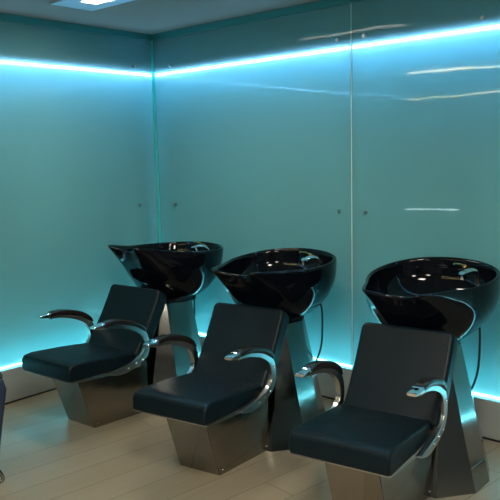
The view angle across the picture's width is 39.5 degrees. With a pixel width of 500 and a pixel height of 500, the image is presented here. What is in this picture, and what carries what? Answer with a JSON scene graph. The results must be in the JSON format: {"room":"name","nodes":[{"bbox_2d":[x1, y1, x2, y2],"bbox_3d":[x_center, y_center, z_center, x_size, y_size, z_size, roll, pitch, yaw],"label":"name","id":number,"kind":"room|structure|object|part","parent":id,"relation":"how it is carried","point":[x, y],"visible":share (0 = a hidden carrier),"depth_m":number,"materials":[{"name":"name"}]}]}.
{"room":"salon","nodes":[
{"label":"salon","id":0,"kind":"room"},
{"bbox_2d":[0,21,157,366],"bbox_3d":[-3.045,-0.045,3.559,0.100,2.680,6.725,6,10,41],"label":"wall","id":1,"kind":"structure","parent":0,"point":[77,158],"depth_m":5.30,"materials":[{"name":"teal glass"}]},
{"bbox_2d":[0,362,21,368],"bbox_3d":[-2.439,0.951,4.103,0.009,0.008,5.100,6,10,41],"label":"led strip","id":2,"kind":"object","parent":1,"relation":"attached to","point":[20,362],"visible":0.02,"depth_m":4.93,"materials":[{"name":"white plastic"}]},
{"bbox_2d":[0,366,55,404],"bbox_3d":[-2.464,1.098,4.073,0.014,0.247,5.188,6,10,41],"label":"baseboard","id":3,"kind":"structure","parent":1,"relation":"attached to","point":[20,384],"depth_m":4.99,"materials":[{"name":"grey laminate"}]},
{"bbox_2d":[0,62,150,75],"bbox_3d":[-2.489,-1.129,3.818,0.009,0.006,5.100,6,10,41],"label":"led strip","id":4,"kind":"object","parent":1,"relation":"attached to","point":[0,62],"visible":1,"depth_m":5.12,"materials":[{"name":"white plastic"}]},
{"bbox_2d":[130,65,155,206],"bbox_3d":[-2.464,-0.212,3.925,0.050,2.385,5.076,6,10,41],"label":"screws","id":5,"kind":"object","parent":1,"relation":"attached to","point":[132,66],"visible":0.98,"depth_m":5.66,"materials":[{"name":"grey metal"}]},
{"bbox_2d":[150,41,161,242],"bbox_3d":[-0.768,-0.511,5.805,0.024,2.386,0.024,6,10,41],"label":"trim","id":6,"kind":"structure","parent":1,"relation":"attached to","point":[152,57],"depth_m":5.74,"materials":[{"name":"teal glass"}]},
{"bbox_2d":[0,0,319,34],"bbox_3d":[-0.602,-1.207,1.181,6.525,0.150,6.725,6,10,41],"label":"ceiling","id":7,"kind":"structure","parent":0,"point":[151,17],"depth_m":4.71,"materials":[{"name":"beige paint"}]},
{"bbox_2d":[50,0,133,10],"bbox_3d":[-0.646,-1.569,4.042,1.360,0.108,0.320,6,10,41],"label":"ceiling light","id":8,"kind":"object","parent":7,"relation":"attached to","point":[90,5],"visible":1,"depth_m":4.40,"materials":[{"name":"white glass"}]},
{"bbox_2d":[0,389,499,499],"bbox_3d":[-0.535,1.571,1.561,6.525,0.100,6.725,6,10,41],"label":"floor","id":9,"kind":"structure","parent":0,"point":[45,454],"depth_m":3.86,"materials":[{"name":"laminate"}]},
{"bbox_2d":[0,372,5,483],"bbox_3d":[-1.634,0.803,3.830,0.516,0.862,0.640,-5,9,-24],"label":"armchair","id":10,"kind":"object","parent":9,"relation":"on","point":[2,384],"visible":1,"depth_m":3.64,"materials":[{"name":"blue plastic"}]},
{"bbox_3d":[-1.524,1.179,3.607,0.477,0.175,0.022,-5,9,-24],"label":"leg","id":11,"kind":"part","parent":10,"relation":"part of","materials":[{"name":"silver metal"}]},
{"bbox_3d":[-1.505,0.913,3.587,0.495,0.460,0.070,-5,9,-24],"label":"armrest","id":12,"kind":"part","parent":10,"relation":"part of","materials":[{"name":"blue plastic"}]},
{"bbox_2d":[22,241,222,427],"bbox_3d":[-0.807,0.521,4.841,0.808,1.104,1.506,5,10,37],"label":"chair","id":13,"kind":"object","parent":9,"relation":"on","point":[96,380],"visible":0.97,"depth_m":4.70,"materials":[{"name":"black leather"}]},
{"bbox_3d":[-1.212,0.575,4.762,0.030,0.340,0.380,5,10,37],"label":"armrest","id":14,"kind":"part","parent":13,"relation":"part of","materials":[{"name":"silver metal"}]},
{"bbox_3d":[-1.086,0.704,4.496,0.476,0.127,0.579,5,10,37],"label":"seat","id":15,"kind":"part","parent":13,"relation":"part of","materials":[{"name":"black leather"}]},
{"bbox_3d":[-0.785,0.610,4.435,0.030,0.340,0.380,5,10,37],"label":"armrest","id":16,"kind":"part","parent":13,"relation":"part of","materials":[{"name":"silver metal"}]},
{"bbox_3d":[-0.845,0.486,4.788,0.492,0.444,0.327,5,10,37],"label":"backrest","id":17,"kind":"part","parent":13,"relation":"part of","materials":[{"name":"black leather"}]},
{"bbox_2d":[108,241,222,295],"bbox_3d":[-0.602,0.134,5.066,0.711,0.409,0.807,6,10,41],"label":"basin","id":18,"kind":"object","parent":13,"relation":"in","point":[180,268],"depth_m":4.84,"materials":[{"name":"black ceramic"}]},
{"bbox_2d":[132,248,336,474],"bbox_3d":[-0.033,0.606,4.144,0.808,1.088,1.479,4,9,32],"label":"chair","id":19,"kind":"object","parent":9,"relation":"on","point":[242,398],"visible":0.98,"depth_m":4.04,"materials":[{"name":"black leather"}]},
{"bbox_3d":[-0.421,0.655,4.037,0.030,0.340,0.380,4,9,32],"label":"armrest","id":20,"kind":"part","parent":19,"relation":"part of","materials":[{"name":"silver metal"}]},
{"bbox_3d":[-0.269,0.782,3.784,0.476,0.127,0.579,4,9,32],"label":"seat","id":21,"kind":"part","parent":19,"relation":"part of","materials":[{"name":"black leather"}]},
{"bbox_3d":[-0.053,0.563,4.093,0.492,0.444,0.327,4,9,32],"label":"backrest","id":22,"kind":"part","parent":19,"relation":"part of","materials":[{"name":"black leather"}]},
{"bbox_3d":[0.035,0.683,3.752,0.030,0.340,0.380,4,9,32],"label":"armrest","id":23,"kind":"part","parent":19,"relation":"part of","materials":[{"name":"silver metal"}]},
{"bbox_2d":[211,248,336,318],"bbox_3d":[0.133,0.218,4.378,0.711,0.392,0.814,6,10,41],"label":"basin","id":24,"kind":"object","parent":19,"relation":"in","point":[279,283],"depth_m":4.18,"materials":[{"name":"black ceramic"}]},
{"bbox_2d":[289,257,499,499],"bbox_3d":[0.762,0.667,3.557,0.808,1.088,1.470,4,9,33],"label":"chair","id":25,"kind":"object","parent":9,"relation":"on","point":[406,427],"visible":1,"depth_m":3.46,"materials":[{"name":"black leather"}]},
{"bbox_3d":[0.376,0.716,3.458,0.030,0.340,0.380,4,9,33],"label":"armrest","id":26,"kind":"part","parent":25,"relation":"part of","materials":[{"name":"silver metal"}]},
{"bbox_3d":[0.524,0.842,3.204,0.476,0.127,0.579,4,9,33],"label":"seat","id":27,"kind":"part","parent":25,"relation":"part of","materials":[{"name":"black leather"}]},
{"bbox_3d":[0.756,0.624,3.503,0.492,0.444,0.327,4,9,33],"label":"backrest","id":28,"kind":"part","parent":25,"relation":"part of","materials":[{"name":"black leather"}]},
{"bbox_2d":[362,257,499,340],"bbox_3d":[0.941,0.287,3.778,0.711,0.403,0.814,6,10,41],"label":"basin","id":29,"kind":"object","parent":25,"relation":"in","point":[421,298],"depth_m":3.61,"materials":[{"name":"black ceramic"}]},
{"bbox_3d":[0.828,0.744,3.168,0.030,0.340,0.380,4,9,33],"label":"armrest","id":30,"kind":"part","parent":25,"relation":"part of","materials":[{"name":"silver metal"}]},
{"bbox_2d":[154,0,499,396],"bbox_3d":[1.659,-0.209,3.927,6.625,2.680,0.100,6,10,41],"label":"wall","id":31,"kind":"structure","parent":0,"point":[254,156],"depth_m":4.73,"materials":[{"name":"teal glass"}]},
{"bbox_2d":[0,0,368,41],"bbox_3d":[-0.134,-1.182,1.635,6.422,0.045,5.212,6,10,41],"label":"trim","id":32,"kind":"structure","parent":31,"relation":"attached to","point":[322,4],"depth_m":4.96,"materials":[{"name":"teal"}]},
{"bbox_2d":[0,17,499,74],"bbox_3d":[-0.126,-0.928,1.708,6.470,0.038,5.270,6,10,41],"label":"led strip light","id":33,"kind":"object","parent":31,"relation":"attached to","point":[493,22],"depth_m":4.77,"materials":[{"name":"white plastic"}]},
{"bbox_2d":[0,332,499,401],"bbox_3d":[-0.075,1.213,2.001,6.470,0.038,5.270,6,10,41],"label":"led strip light","id":34,"kind":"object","parent":31,"relation":"attached to","point":[18,365],"depth_m":4.77,"materials":[{"name":"white plastic"}]},
{"bbox_2d":[168,38,342,212],"bbox_3d":[-0.046,-0.441,5.176,1.895,2.385,0.050,6,10,41],"label":"screws","id":35,"kind":"object","parent":31,"relation":"attached to","point":[336,39],"visible":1,"depth_m":4.62,"materials":[{"name":"grey metal"}]},
{"bbox_2d":[155,26,499,75],"bbox_3d":[1.601,-1.197,3.598,6.380,0.006,0.009,6,10,41],"label":"led strip","id":36,"kind":"object","parent":31,"relation":"attached to","point":[496,26],"visible":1,"depth_m":4.47,"materials":[{"name":"white plastic"}]},
{"bbox_2d":[198,333,499,398],"bbox_3d":[1.651,0.883,3.882,6.380,0.008,0.009,6,10,41],"label":"led strip","id":37,"kind":"object","parent":31,"relation":"attached to","point":[198,333],"visible":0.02,"depth_m":4.15,"materials":[{"name":"white plastic"}]},
{"bbox_2d":[199,336,499,442],"bbox_3d":[1.655,1.026,3.878,6.388,0.247,0.025,6,10,41],"label":"baseboard","id":38,"kind":"structure","parent":31,"relation":"attached to","point":[488,411],"depth_m":4.13,"materials":[{"name":"grey laminate"}]},
{"bbox_2d":[350,3,353,369],"bbox_3d":[0.667,-0.373,4.550,0.008,2.385,0.008,6,10,41],"label":"trim","id":39,"kind":"structure","parent":31,"relation":"attached to","point":[350,3],"depth_m":4.54,"materials":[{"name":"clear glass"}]},
{"bbox_2d":[362,15,486,214],"bbox_3d":[1.593,-0.283,3.729,2.473,2.385,0.050,6,10,41],"label":"screws","id":40,"kind":"object","parent":31,"relation":"attached to","point":[482,17],"visible":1,"depth_m":4.33,"materials":[{"name":"grey metal"}]}
]}

